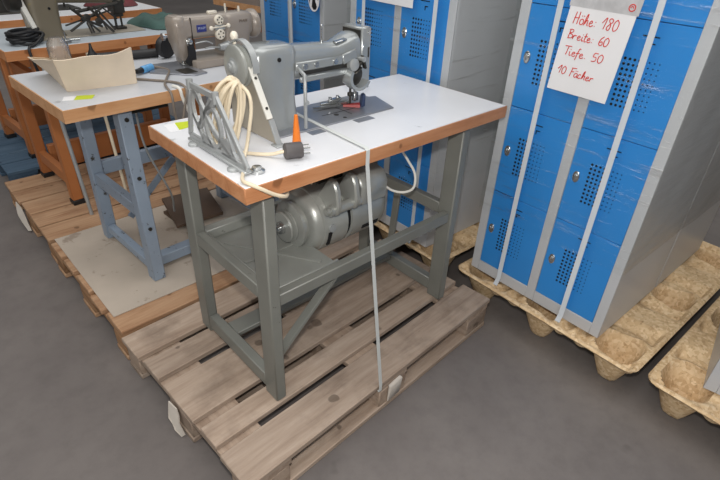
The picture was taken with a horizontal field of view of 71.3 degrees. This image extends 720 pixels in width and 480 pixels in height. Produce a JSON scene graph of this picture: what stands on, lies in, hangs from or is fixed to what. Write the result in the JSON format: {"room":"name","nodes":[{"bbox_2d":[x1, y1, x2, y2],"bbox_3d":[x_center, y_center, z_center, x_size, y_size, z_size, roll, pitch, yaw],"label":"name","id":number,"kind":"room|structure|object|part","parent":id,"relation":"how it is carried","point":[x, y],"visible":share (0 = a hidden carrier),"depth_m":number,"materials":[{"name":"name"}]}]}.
{"room":"warehouse","nodes":[
{"label":"warehouse","id":0,"kind":"room"},
{"bbox_2d":[0,0,719,479],"bbox_3d":[-2.469,-3.383,7.999,26.000,0.100,24.000,29,41,35],"label":"floor","id":1,"kind":"structure","parent":0,"point":[509,402],"depth_m":1.78,"materials":[{"name":"grey concrete"}]},
{"bbox_2d":[0,109,174,180],"bbox_3d":[-1.901,-0.701,3.569,1.213,0.144,0.800,-26,42,-37],"label":"wooden pallet","id":2,"kind":"object","parent":1,"relation":"on","point":[15,161],"visible":0.2,"depth_m":3.26,"materials":[{"name":"blue paint"}]},
{"bbox_2d":[0,2,161,158],"bbox_3d":[-1.896,-1.101,3.324,0.560,0.790,1.090,28,40,34],"label":"table","id":3,"kind":"object","parent":2,"relation":"on","point":[15,123],"visible":0.3,"depth_m":3.11,"materials":[{"name":"white laminate"}]},
{"bbox_3d":[-2.347,-1.025,3.189,0.050,0.723,0.050,28,40,34],"label":"leg","id":4,"kind":"part","parent":3,"relation":"part of","materials":[{"name":"orange wood"}]},
{"bbox_3d":[-2.192,-0.721,3.200,0.398,0.060,0.034,28,40,34],"label":"rail","id":5,"kind":"part","parent":3,"relation":"part of","materials":[{"name":"orange wood"}]},
{"bbox_3d":[-2.018,-0.851,2.937,0.050,0.723,0.050,28,40,34],"label":"leg","id":6,"kind":"part","parent":3,"relation":"part of","materials":[{"name":"orange wood"}]},
{"bbox_3d":[-2.049,-0.923,3.529,0.035,0.140,0.709,28,40,34],"label":"long rail","id":7,"kind":"part","parent":3,"relation":"part of","materials":[{"name":"orange wood"}]},
{"bbox_2d":[0,0,80,14],"bbox_3d":[-1.989,-1.500,2.962,0.200,0.265,0.520,28,40,34],"label":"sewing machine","id":8,"kind":"object","parent":3,"relation":"on","point":[3,11],"visible":0.45,"depth_m":2.92,"materials":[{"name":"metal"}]},
{"bbox_3d":[-1.750,-1.154,3.073,0.035,0.100,0.709,28,40,34],"label":"long rail","id":9,"kind":"part","parent":3,"relation":"part of","materials":[{"name":"orange wood"}]},
{"bbox_2d":[83,0,137,6],"bbox_3d":[-1.645,-1.577,3.307,0.340,0.044,0.248,-17,37,-28],"label":"folded cloth","id":10,"kind":"object","parent":3,"relation":"on","point":[127,3],"visible":0.32,"depth_m":3.29,"materials":[{"name":"red fabric"}]},
{"bbox_3d":[-1.501,-1.131,3.418,0.050,0.723,0.050,28,40,34],"label":"leg","id":11,"kind":"part","parent":3,"relation":"part of","materials":[{"name":"orange"}]},
{"bbox_2d":[5,155,215,264],"bbox_3d":[-1.307,-0.305,2.984,1.236,0.144,0.800,-25,42,-37],"label":"wooden pallet","id":12,"kind":"object","parent":1,"relation":"on","point":[49,210],"visible":0.44,"depth_m":2.69,"materials":[{"name":"brown wood"}]},
{"bbox_2d":[42,69,93,214],"bbox_3d":[-1.396,-0.467,2.400,0.123,0.748,0.018,29,41,35],"label":"strap","id":13,"kind":"object","parent":12,"relation":"on","point":[62,124],"visible":0.66,"depth_m":2.45,"materials":[{"name":"grey metal"}]},
{"bbox_2d":[0,17,214,205],"bbox_3d":[-1.361,-0.769,2.838,0.560,0.790,1.060,29,41,35],"label":"table","id":14,"kind":"object","parent":12,"relation":"on","point":[57,160],"visible":0.45,"depth_m":2.58,"materials":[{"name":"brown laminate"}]},
{"bbox_3d":[-1.636,-0.814,2.468,0.398,0.060,0.034,29,41,35],"label":"rail","id":15,"kind":"part","parent":14,"relation":"part of","materials":[{"name":"orange wood"}]},
{"bbox_2d":[4,27,44,71],"bbox_3d":[-1.512,-0.849,2.284,0.152,0.198,0.232,-4,33,-10],"label":"cable","id":16,"kind":"object","parent":14,"relation":"on","point":[16,36],"visible":0.99,"depth_m":2.23,"materials":[{"name":"rubber"}]},
{"bbox_3d":[-1.805,-0.705,2.723,0.050,0.723,0.050,29,41,35],"label":"leg","id":17,"kind":"part","parent":14,"relation":"part of","materials":[{"name":"orange wood"}]},
{"bbox_3d":[-1.655,-0.399,2.730,0.398,0.060,0.034,29,41,35],"label":"rail","id":18,"kind":"part","parent":14,"relation":"part of","materials":[{"name":"orange wood"}]},
{"bbox_3d":[-1.484,-0.527,2.463,0.050,0.723,0.050,29,41,35],"label":"leg","id":19,"kind":"part","parent":14,"relation":"part of","materials":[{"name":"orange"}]},
{"bbox_2d":[57,32,79,43],"bbox_3d":[-1.349,-0.938,2.319,0.030,0.050,0.096,29,41,35],"label":"metal clamp","id":20,"kind":"object","parent":14,"relation":"on","point":[61,41],"visible":0.99,"depth_m":2.31,"materials":[{"name":"metal"}]},
{"bbox_2d":[2,0,145,40],"bbox_3d":[-1.385,-1.140,2.445,0.205,0.256,0.585,29,41,35],"label":"sewing machine","id":21,"kind":"object","parent":14,"relation":"on","point":[43,14],"visible":0.93,"depth_m":2.40,"materials":[{"name":"metal"}]},
{"bbox_3d":[-1.380,-1.050,2.536,0.180,0.006,0.530,29,41,35],"label":"bed plate","id":22,"kind":"part","parent":21,"relation":"part of","materials":[{"name":"grey metal"}]},
{"bbox_2d":[86,52,127,190],"bbox_3d":[-1.266,-0.546,2.535,0.016,0.748,0.136,-23,40,-34],"label":"strap","id":23,"kind":"object","parent":14,"relation":"hanging from","point":[105,117],"visible":0.53,"depth_m":2.56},
{"bbox_3d":[-1.501,-0.598,3.055,0.035,0.140,0.709,29,41,35],"label":"long rail","id":24,"kind":"part","parent":14,"relation":"part of","materials":[{"name":"orange wood"}]},
{"bbox_2d":[127,12,171,29],"bbox_3d":[-1.118,-1.233,2.794,0.410,0.053,0.296,29,41,35],"label":"folded cloth","id":25,"kind":"object","parent":14,"relation":"on","point":[153,21],"visible":0.79,"depth_m":2.72,"materials":[{"name":"green fabric"}]},
{"bbox_3d":[-1.274,-0.978,3.192,0.050,0.723,0.050,29,41,35],"label":"leg","id":26,"kind":"part","parent":14,"relation":"part of","materials":[{"name":"orange wood"}]},
{"bbox_3d":[-0.953,-0.800,2.933,0.050,0.723,0.050,29,41,35],"label":"leg","id":27,"kind":"part","parent":14,"relation":"part of","materials":[{"name":"metal"}]},
{"bbox_2d":[51,242,239,359],"bbox_3d":[-0.731,0.033,2.491,1.215,0.144,0.800,-26,42,-37],"label":"wooden pallet","id":28,"kind":"object","parent":1,"relation":"on","point":[131,321],"visible":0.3,"depth_m":2.01,"materials":[{"name":"brown wood"}]},
{"bbox_2d":[54,189,285,316],"bbox_3d":[-0.762,-0.053,2.484,1.168,0.005,0.720,-25,42,-36],"label":"sheet","id":29,"kind":"object","parent":28,"relation":"on","point":[123,283],"visible":0.42,"depth_m":2.22,"materials":[{"name":"beige cardboard"}]},
{"bbox_2d":[8,42,278,280],"bbox_3d":[-0.765,-0.368,2.242,0.570,0.786,1.060,29,41,35],"label":"table","id":30,"kind":"object","parent":29,"relation":"on","point":[122,101],"visible":0.6,"depth_m":1.90,"materials":[{"name":"blue metal"}]},
{"bbox_2d":[28,47,136,91],"bbox_3d":[-0.980,-0.644,1.808,0.351,0.132,0.321,29,41,35],"label":"cardboard box","id":31,"kind":"object","parent":30,"relation":"on","point":[116,69],"visible":1,"depth_m":1.71,"materials":[{"name":"beige cardboard"}]},
{"bbox_3d":[-1.069,-0.598,1.736,0.345,0.123,0.073,29,41,35],"label":"panel","id":32,"kind":"part","parent":31,"relation":"part of","materials":[{"name":"beige cardboard"}]},
{"bbox_3d":[-1.088,-0.683,1.917,0.305,0.070,0.027,-24,41,-35],"label":"panel","id":33,"kind":"part","parent":31,"relation":"part of","materials":[{"name":"cardboard"}]},
{"bbox_2d":[46,36,71,59],"bbox_3d":[-1.109,-0.684,1.855,0.074,0.126,0.074,29,41,35],"label":"plastic jar","id":34,"kind":"object","parent":31,"relation":"in","point":[50,36],"visible":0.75,"depth_m":1.83,"materials":[{"name":"plastic"}]},
{"bbox_2d":[87,43,97,55],"bbox_3d":[-1.056,-0.731,1.979,0.048,0.086,0.048,29,41,35],"label":"can","id":35,"kind":"object","parent":30,"relation":"on","point":[91,51],"visible":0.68,"depth_m":1.96,"materials":[{"name":"black metal"}]},
{"bbox_3d":[-1.165,-0.331,2.196,0.080,0.743,0.050,29,41,35],"label":"leg","id":36,"kind":"part","parent":30,"relation":"part of","materials":[{"name":"blue metal"}]},
{"bbox_3d":[-1.010,-0.196,2.101,0.388,0.055,0.034,29,41,35],"label":"rail","id":37,"kind":"part","parent":30,"relation":"part of","materials":[{"name":"blue metal"}]},
{"bbox_3d":[-1.024,0.021,2.243,0.400,0.037,0.034,29,41,35],"label":"foot rail","id":38,"kind":"part","parent":30,"relation":"part of","materials":[{"name":"blue metal"}]},
{"bbox_2d":[97,48,158,58],"bbox_3d":[-0.972,-0.771,2.094,0.245,0.036,0.036,-18,38,-29],"label":"tube","id":39,"kind":"object","parent":30,"relation":"on","point":[143,53],"visible":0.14,"depth_m":2.11,"materials":[{"name":"rubber"}]},
{"bbox_3d":[-0.948,-0.423,2.396,0.028,0.060,0.564,29,41,35],"label":"long rail","id":40,"kind":"part","parent":30,"relation":"part of","materials":[{"name":"blue metal"}]},
{"bbox_3d":[-0.849,-0.157,1.943,0.055,0.743,0.050,29,41,35],"label":"leg","id":41,"kind":"part","parent":30,"relation":"part of","materials":[{"name":"blue metal"}]},
{"bbox_3d":[-0.881,-0.553,1.927,0.280,0.045,0.160,29,41,35],"label":"drawer","id":42,"kind":"part","parent":30,"relation":"part of","materials":[{"name":"wood"}]},
{"bbox_2d":[135,113,174,211],"bbox_3d":[-0.919,-0.393,2.251,0.069,0.666,0.115,29,41,35],"label":"cable","id":43,"kind":"object","parent":30,"relation":"hanging from","point":[136,115],"visible":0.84,"depth_m":2.25,"materials":[{"name":"grey metal"}]},
{"bbox_2d":[135,63,177,168],"bbox_3d":[-0.731,-0.470,1.961,0.325,0.365,0.135,29,41,35],"label":"cable","id":44,"kind":"object","parent":30,"relation":"on","point":[143,69],"visible":0.81,"depth_m":1.91,"materials":[{"name":"black rubber"}]},
{"bbox_2d":[135,67,143,73],"bbox_3d":[-0.842,-0.644,1.912,0.022,0.022,0.030,13,34,15],"label":"socket","id":45,"kind":"object","parent":44,"relation":"attached to","point":[140,70],"depth_m":1.91,"materials":[{"name":"black plastic"}]},
{"bbox_3d":[-0.725,-0.463,1.959,0.061,0.356,0.334,-14,36,-24],"label":"cord","id":46,"kind":"part","parent":44,"relation":"part of","materials":[{"name":"grey plastic"}]},
{"bbox_2d":[137,78,186,118],"bbox_3d":[-0.727,-0.457,1.899,0.242,0.289,0.065,18,36,23],"label":"cable","id":47,"kind":"object","parent":30,"relation":"on","point":[140,79],"visible":0.71,"depth_m":1.82,"materials":[{"name":"grey plastic"}]},
{"bbox_2d":[155,37,173,57],"bbox_3d":[-0.827,-0.821,2.135,0.031,0.090,0.090,18,36,23],"label":"spool","id":48,"kind":"object","parent":30,"relation":"on","point":[163,48],"visible":0.69,"depth_m":2.11,"materials":[{"name":"plastic"}]},
{"bbox_3d":[-0.690,-0.015,2.344,0.050,0.045,0.580,29,41,35],"label":"long rail","id":49,"kind":"part","parent":30,"relation":"part of","materials":[{"name":"blue metal"}]},
{"bbox_2d":[172,84,187,111],"bbox_3d":[-0.637,-0.452,1.861,0.052,0.248,0.066,29,41,35],"label":"cable","id":50,"kind":"object","parent":30,"relation":"hanging from","point":[173,86],"visible":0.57,"depth_m":1.78,"materials":[{"name":"white plastic"}]},
{"bbox_2d":[150,3,260,75],"bbox_3d":[-0.616,-0.824,2.032,0.245,0.220,0.522,29,41,35],"label":"sewing machine","id":51,"kind":"object","parent":30,"relation":"on","point":[181,29],"visible":0.95,"depth_m":2.02,"materials":[{"name":"metal"}]},
{"bbox_3d":[-0.760,-0.790,1.950,0.028,0.028,0.020,29,41,35],"label":"lamp knob","id":52,"kind":"part","parent":51,"relation":"part of","materials":[{"name":"metal"}]},
{"bbox_3d":[-0.741,-0.671,1.982,0.245,0.006,0.174,29,41,35],"label":"bed plate","id":53,"kind":"part","parent":51,"relation":"part of","materials":[{"name":"metal"}]},
{"bbox_3d":[-0.680,-0.663,1.966,0.075,0.002,0.055,29,41,35],"label":"slide plate","id":54,"kind":"part","parent":51,"relation":"part of","materials":[{"name":"metal"}]},
{"bbox_3d":[-0.585,-0.855,2.023,0.018,0.017,0.055,21,37,26],"label":"lever knob","id":55,"kind":"part","parent":51,"relation":"part of","materials":[{"name":"plastic"}]},
{"bbox_3d":[-0.571,-0.867,2.046,0.007,0.019,0.047,29,41,35],"label":"lever plate","id":56,"kind":"part","parent":51,"relation":"part of","materials":[{"name":"grey metal"}]},
{"bbox_3d":[-0.736,-0.553,2.577,0.080,0.743,0.050,29,41,35],"label":"leg","id":57,"kind":"part","parent":30,"relation":"part of","materials":[{"name":"metal"}]},
{"bbox_3d":[-0.596,-0.201,2.625,0.400,0.037,0.034,29,41,35],"label":"foot rail","id":58,"kind":"part","parent":30,"relation":"part of","materials":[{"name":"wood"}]},
{"bbox_2d":[162,187,222,227],"bbox_3d":[-0.862,-0.165,2.586,0.256,0.068,0.245,-20,38,-31],"label":"foot pedal","id":59,"kind":"object","parent":29,"relation":"on","point":[210,207],"visible":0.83,"depth_m":2.57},
{"bbox_2d":[213,0,261,31],"bbox_3d":[-0.579,-1.541,4.251,0.560,0.935,1.060,25,39,31],"label":"table","id":60,"kind":"object","parent":1,"relation":"on","point":[230,4],"visible":0.08,"depth_m":3.68,"materials":[{"name":"brown wood"}]},
{"bbox_2d":[122,232,489,479],"bbox_3d":[-0.170,0.370,1.999,0.812,0.144,1.237,30,41,36],"label":"wooden pallet","id":61,"kind":"object","parent":1,"relation":"on","point":[220,400],"visible":0.79,"depth_m":1.78,"materials":[{"name":"brown wood"}]},
{"bbox_2d":[148,74,506,400],"bbox_3d":[-0.065,-0.070,1.825,1.062,0.792,0.529,-25,41,-36],"label":"table","id":62,"kind":"object","parent":61,"relation":"on","point":[283,276],"visible":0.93,"depth_m":1.59,"materials":[{"name":"white laminate"}]},
{"bbox_3d":[-0.552,0.007,1.709,0.037,0.748,0.064,-25,41,-36],"label":"leg","id":63,"kind":"part","parent":62,"relation":"part of","materials":[{"name":"grey metal"}]},
{"bbox_2d":[185,78,264,174],"bbox_3d":[-0.351,-0.289,1.248,0.075,0.175,0.306,-25,41,-36],"label":"bracket","id":64,"kind":"object","parent":62,"relation":"on","point":[224,150],"visible":1,"depth_m":1.24,"materials":[{"name":"grey metal"}]},
{"bbox_3d":[-0.406,0.068,1.559,0.030,0.047,0.365,-25,41,-36],"label":"rail","id":65,"kind":"part","parent":62,"relation":"part of","materials":[{"name":"grey metal"}]},
{"bbox_3d":[-0.418,0.372,1.753,0.034,0.055,0.365,-25,41,-36],"label":"foot rail","id":66,"kind":"part","parent":62,"relation":"part of","materials":[{"name":"grey metal"}]},
{"bbox_3d":[-0.264,-0.149,1.942,0.765,0.041,0.025,-25,41,-36],"label":"long rail","id":67,"kind":"part","parent":62,"relation":"part of","materials":[{"name":"grey metal"}]},
{"bbox_2d":[209,75,312,197],"bbox_3d":[-0.199,-0.226,1.312,0.318,0.370,0.289,-17,37,-29],"label":"cable","id":68,"kind":"object","parent":62,"relation":"on","point":[291,150],"visible":0.55,"depth_m":1.26,"materials":[{"name":"rubber"}]},
{"bbox_3d":[-0.293,-0.235,1.305,0.211,0.025,0.022,9,33,11],"label":"cord","id":69,"kind":"part","parent":68,"relation":"part of","materials":[{"name":"white plastic"}]},
{"bbox_3d":[-0.260,0.186,1.447,0.037,0.748,0.066,-25,41,-36],"label":"leg","id":70,"kind":"part","parent":62,"relation":"part of","materials":[{"name":"grey metal"}]},
{"bbox_2d":[204,211,338,287],"bbox_3d":[-0.300,0.020,1.643,0.250,0.042,0.420,-25,41,-36],"label":"tray","id":71,"kind":"object","parent":62,"relation":"on","point":[234,235],"depth_m":1.63,"materials":[{"name":"grey metal"}]},
{"bbox_2d":[292,114,300,141],"bbox_3d":[-0.174,-0.303,1.371,0.025,0.081,0.025,-25,41,-36],"label":"cone","id":72,"kind":"object","parent":62,"relation":"on","point":[296,131],"visible":0.76,"depth_m":1.37,"materials":[{"name":"plastic"}]},
{"bbox_2d":[224,23,393,148],"bbox_3d":[-0.112,-0.497,1.508,0.586,0.267,0.250,-25,41,-36],"label":"sewing machine","id":73,"kind":"object","parent":62,"relation":"on","point":[269,69],"visible":0.98,"depth_m":1.45,"materials":[{"name":"metal"}]},
{"bbox_3d":[-0.338,-0.538,1.352,0.022,0.047,0.022,-25,41,-36],"label":"bobbin winder knob","id":74,"kind":"part","parent":73,"relation":"part of","materials":[{"name":"plastic"}]},
{"bbox_3d":[-0.165,-0.404,1.438,0.015,0.163,0.063,-17,37,-28],"label":"lifter rod","id":75,"kind":"part","parent":73,"relation":"part of","materials":[{"name":"grey metal"}]},
{"bbox_3d":[-0.115,-0.614,1.494,0.012,0.055,0.012,-25,41,-36],"label":"thread post","id":76,"kind":"part","parent":73,"relation":"part of","materials":[{"name":"metal"}]},
{"bbox_3d":[-0.109,-0.410,1.617,0.513,0.004,0.193,-25,41,-36],"label":"bed plate","id":77,"kind":"part","parent":73,"relation":"part of","materials":[{"name":"metal"}]},
{"bbox_3d":[-0.012,-0.594,1.619,0.040,0.187,0.092,-25,41,-36],"label":"plate","id":78,"kind":"part","parent":73,"relation":"part of","materials":[{"name":"silver metal"}]},
{"bbox_3d":[0.002,-0.548,1.572,0.045,0.055,0.017,-25,41,-36],"label":"take lever","id":79,"kind":"part","parent":73,"relation":"part of","materials":[{"name":"metal"}]},
{"bbox_2d":[275,162,386,249],"bbox_3d":[-0.103,-0.170,1.698,0.423,0.404,0.266,-25,41,-36],"label":"motor","id":80,"kind":"object","parent":62,"relation":"attached to","point":[318,215],"visible":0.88,"depth_m":1.63,"materials":[{"name":"grey metal"}]},
{"bbox_3d":[-0.075,-0.154,1.617,0.140,0.130,0.116,-25,41,-36],"label":"clutch lever","id":81,"kind":"part","parent":80,"relation":"part of","materials":[{"name":"grey metal"}]},
{"bbox_2d":[386,152,416,192],"bbox_3d":[0.135,-0.270,1.718,0.128,0.236,0.032,2,32,-2],"label":"cable","id":82,"kind":"object","parent":80,"relation":"attached to","point":[403,153],"visible":0.75,"depth_m":1.75,"materials":[{"name":"white plastic"}]},
{"bbox_2d":[297,113,381,391],"bbox_3d":[-0.174,0.036,1.776,0.078,0.937,0.818,-25,41,-36],"label":"strap","id":83,"kind":"object","parent":62,"relation":"attached to","point":[366,148],"visible":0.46,"depth_m":1.49,"materials":[{"name":"grey plastic"}]},
{"bbox_3d":[-0.054,-0.350,1.529,0.250,0.001,0.030,-25,41,-36],"label":"hinge plate","id":84,"kind":"part","parent":62,"relation":"part of","materials":[{"name":"metal"}]},
{"bbox_3d":[0.043,0.040,1.666,0.765,0.041,0.030,-25,41,-36],"label":"long rail","id":85,"kind":"part","parent":62,"relation":"part of","materials":[{"name":"grey metal"}]},
{"bbox_3d":[0.039,-0.264,2.180,0.037,0.748,0.064,-25,41,-36],"label":"leg","id":86,"kind":"part","parent":62,"relation":"part of","materials":[{"name":"grey metal"}]},
{"bbox_3d":[0.175,0.100,2.226,0.034,0.055,0.365,-25,41,-36],"label":"foot rail","id":87,"kind":"part","parent":62,"relation":"part of","materials":[{"name":"grey metal"}]},
{"bbox_3d":[0.187,-0.204,2.032,0.030,0.047,0.365,-25,41,-36],"label":"rail","id":88,"kind":"part","parent":62,"relation":"part of","materials":[{"name":"grey metal"}]},
{"bbox_3d":[0.331,-0.085,1.918,0.037,0.748,0.066,-25,41,-36],"label":"leg","id":89,"kind":"part","parent":62,"relation":"part of","materials":[{"name":"grey metal"}]},
{"bbox_2d":[374,220,478,266],"bbox_3d":[0.550,-0.192,2.918,1.200,0.164,0.820,-23,40,-34],"label":"pallet","id":90,"kind":"object","parent":1,"relation":"on","point":[463,240],"visible":0.05,"depth_m":2.48,"materials":[{"name":"brown wood"}]},
{"bbox_2d":[350,0,521,246],"bbox_3d":[0.336,-0.931,2.231,0.511,1.800,0.604,-23,40,-34],"label":"locker","id":91,"kind":"object","parent":90,"relation":"on","point":[474,39],"visible":0.38,"depth_m":2.11,"materials":[{"name":"blue metal"}]},
{"bbox_2d":[361,0,364,24],"bbox_3d":[0.204,-1.012,2.340,0.537,1.808,0.024,-23,40,-34],"label":"strap","id":92,"kind":"object","parent":91,"relation":"attached to","point":[363,1],"visible":0.02,"depth_m":2.17,"materials":[{"name":"white plastic"}]},
{"bbox_3d":[0.065,-0.929,2.179,0.012,0.344,0.243,-23,40,-34],"label":"door","id":93,"kind":"part","parent":91,"relation":"part of","materials":[{"name":"blue metal"}]},
{"bbox_3d":[0.052,-0.637,2.364,0.012,0.344,0.243,-23,40,-34],"label":"door","id":94,"kind":"part","parent":91,"relation":"part of","materials":[{"name":"blue metal"}]},
{"bbox_3d":[0.038,-0.344,2.549,0.012,0.344,0.243,-23,40,-34],"label":"door","id":95,"kind":"part","parent":91,"relation":"part of","materials":[{"name":"blue metal"}]},
{"bbox_2d":[373,0,412,7],"bbox_3d":[0.114,-1.062,1.985,0.001,0.232,0.294,-23,40,-34],"label":"paper sheet","id":96,"kind":"object","parent":91,"relation":"attached to","point":[405,3],"visible":1,"depth_m":1.99,"materials":[{"name":"white paper"}]},
{"bbox_3d":[0.155,-0.855,2.097,0.012,1.800,0.604,-23,40,-34],"label":"door frame","id":97,"kind":"part","parent":91,"relation":"part of","materials":[{"name":"grey metal"}]},
{"bbox_3d":[0.223,-0.223,2.370,0.012,0.344,0.247,-23,40,-34],"label":"door","id":98,"kind":"part","parent":91,"relation":"part of","materials":[{"name":"blue metal"}]},
{"bbox_3d":[0.236,-0.515,2.185,0.012,0.344,0.247,-23,40,-34],"label":"door","id":99,"kind":"part","parent":91,"relation":"part of","materials":[{"name":"blue metal"}]},
{"bbox_2d":[408,0,437,243],"bbox_3d":[0.469,-0.837,2.083,0.537,1.808,0.024,-23,40,-34],"label":"strap","id":100,"kind":"object","parent":91,"relation":"attached to","point":[435,7],"visible":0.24,"depth_m":1.99,"materials":[{"name":"grey plastic"}]},
{"bbox_3d":[0.249,-0.808,2.000,0.012,0.344,0.247,-23,40,-34],"label":"door","id":101,"kind":"part","parent":91,"relation":"part of","materials":[{"name":"blue metal"}]},
{"bbox_2d":[458,241,719,380],"bbox_3d":[1.146,0.172,2.385,1.200,0.164,0.820,-23,40,-34],"label":"pallet","id":102,"kind":"object","parent":1,"relation":"on","point":[641,332],"visible":0.36,"depth_m":2.06,"materials":[{"name":"brown wood"}]},
{"bbox_2d":[471,0,719,337],"bbox_3d":[0.920,-0.596,1.743,0.511,1.800,0.604,-23,40,-34],"label":"locker","id":103,"kind":"object","parent":102,"relation":"on","point":[670,138],"visible":0.81,"depth_m":1.73,"materials":[{"name":"blue metal"}]},
{"bbox_3d":[0.623,-0.009,2.061,0.012,0.344,0.243,-23,40,-34],"label":"door","id":104,"kind":"part","parent":103,"relation":"part of","materials":[{"name":"blue metal"}]},
{"bbox_2d":[493,0,563,285],"bbox_3d":[0.817,-0.658,1.824,0.537,1.808,0.024,-23,40,-34],"label":"strap","id":105,"kind":"object","parent":103,"relation":"attached to","point":[560,2],"visible":1,"depth_m":1.80,"materials":[{"name":"grey plastic"}]},
{"bbox_3d":[0.636,-0.302,1.875,0.012,0.344,0.243,-23,40,-34],"label":"door","id":106,"kind":"part","parent":103,"relation":"part of","materials":[{"name":"blue metal"}]},
{"bbox_3d":[0.649,-0.594,1.690,0.012,0.344,0.243,-23,40,-34],"label":"door","id":107,"kind":"part","parent":103,"relation":"part of","materials":[{"name":"blue metal"}]},
{"bbox_3d":[0.662,-0.887,1.505,0.012,0.344,0.243,-23,40,-34],"label":"door","id":108,"kind":"part","parent":103,"relation":"part of","materials":[{"name":"blue metal"}]},
{"bbox_3d":[0.807,0.113,1.882,0.012,0.344,0.247,-23,40,-34],"label":"door","id":109,"kind":"part","parent":103,"relation":"part of","materials":[{"name":"blue metal"}]},
{"bbox_2d":[547,0,643,103],"bbox_3d":[0.714,-0.603,1.542,0.004,0.329,0.232,-23,40,-34],"label":"sheet","id":110,"kind":"object","parent":103,"relation":"attached to","point":[596,33],"visible":1,"depth_m":1.55,"materials":[{"name":"white paper"}]},
{"bbox_3d":[0.820,-0.180,1.697,0.012,0.344,0.247,-23,40,-34],"label":"door","id":111,"kind":"part","parent":103,"relation":"part of","materials":[{"name":"blue metal"}]},
{"bbox_2d":[555,0,666,321],"bbox_3d":[1.009,-0.531,1.637,0.537,1.808,0.024,-23,40,-34],"label":"strap","id":112,"kind":"object","parent":103,"relation":"attached to","point":[661,4],"visible":1,"depth_m":1.59,"materials":[{"name":"grey plastic"}]},
{"bbox_3d":[0.833,-0.473,1.512,0.012,0.344,0.247,-23,40,-34],"label":"door","id":113,"kind":"part","parent":103,"relation":"part of","materials":[{"name":"blue metal"}]},
{"bbox_3d":[0.847,-0.765,1.327,0.012,0.344,0.247,-23,40,-34],"label":"door","id":114,"kind":"part","parent":103,"relation":"part of","materials":[{"name":"blue metal"}]},
{"bbox_2d":[655,141,719,286],"bbox_3d":[1.318,-0.765,2.038,0.511,1.800,0.604,-23,40,-34],"label":"locker","id":115,"kind":"object","parent":102,"relation":"on","point":[705,204],"visible":0.03,"depth_m":2.14,"materials":[{"name":"grey metal"}]},
{"bbox_2d":[648,296,719,424],"bbox_3d":[1.704,0.528,1.863,1.200,0.164,0.820,-23,40,-34],"label":"pallet","id":116,"kind":"object","parent":1,"relation":"on","point":[679,377],"visible":0.84,"depth_m":1.82,"materials":[{"name":"brown wood"}]},
{"bbox_2d":[703,324,719,394],"bbox_3d":[1.589,-0.248,1.240,0.604,1.800,0.511,24,38,31],"label":"locker","id":117,"kind":"object","parent":116,"relation":"on","point":[712,379],"visible":1,"depth_m":1.69,"materials":[{"name":"grey metal"}]},
{"bbox_3d":[1.442,-0.152,1.079,0.604,1.800,0.012,24,38,31],"label":"door frame","id":118,"kind":"part","parent":117,"relation":"part of","materials":[{"name":"grey metal"}]},
{"bbox_3d":[0.027,-0.573,3.485,1.200,0.164,0.820,-23,40,-34],"label":"pallet","id":119,"kind":"object","parent":1,"relation":"on","visible":0},
{"bbox_2d":[260,0,350,94],"bbox_3d":[-0.187,-1.314,2.800,0.511,1.800,0.604,-23,40,-34],"label":"locker","id":120,"kind":"object","parent":119,"relation":"on","point":[333,14],"visible":0.21,"depth_m":2.65,"materials":[{"name":"blue metal"}]},
{"bbox_3d":[-0.458,-1.312,2.747,0.012,0.344,0.243,-23,40,-34],"label":"door","id":121,"kind":"part","parent":120,"relation":"part of","materials":[{"name":"blue metal"}]},
{"bbox_3d":[-0.472,-1.020,2.932,0.012,0.344,0.243,-23,40,-34],"label":"door","id":122,"kind":"part","parent":120,"relation":"part of","materials":[{"name":"blue metal"}]},
{"bbox_2d":[289,0,292,42],"bbox_3d":[-0.172,-1.298,2.766,0.537,1.808,0.024,-23,40,-34],"label":"strap","id":123,"kind":"object","parent":120,"relation":"attached to","point":[290,8],"visible":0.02,"depth_m":2.66,"materials":[{"name":"white plastic"}]},
{"bbox_3d":[-0.368,-1.238,2.665,0.012,1.800,0.604,-23,40,-34],"label":"door frame","id":124,"kind":"part","parent":120,"relation":"part of","materials":[{"name":"grey metal"}]},
{"bbox_3d":[-0.274,-1.191,2.568,0.012,0.344,0.247,-23,40,-34],"label":"door","id":125,"kind":"part","parent":120,"relation":"part of","materials":[{"name":"blue metal"}]},
{"bbox_3d":[-0.287,-0.898,2.753,0.012,0.344,0.247,-23,40,-34],"label":"door","id":126,"kind":"part","parent":120,"relation":"part of","materials":[{"name":"blue metal"}]},
{"bbox_2d":[308,0,318,11],"bbox_3d":[-0.227,-1.187,2.461,0.001,0.124,0.094,-23,40,-34],"label":"sticker","id":127,"kind":"object","parent":120,"relation":"attached to","point":[314,4],"visible":1,"depth_m":2.48,"materials":[{"name":"white paper"}]},
{"bbox_2d":[309,0,316,9],"bbox_3d":[-0.227,-1.180,2.464,0.001,0.092,0.082,-23,40,-34],"label":"print","id":128,"kind":"object","parent":127,"relation":"attached to","point":[314,6],"depth_m":2.47}
]}

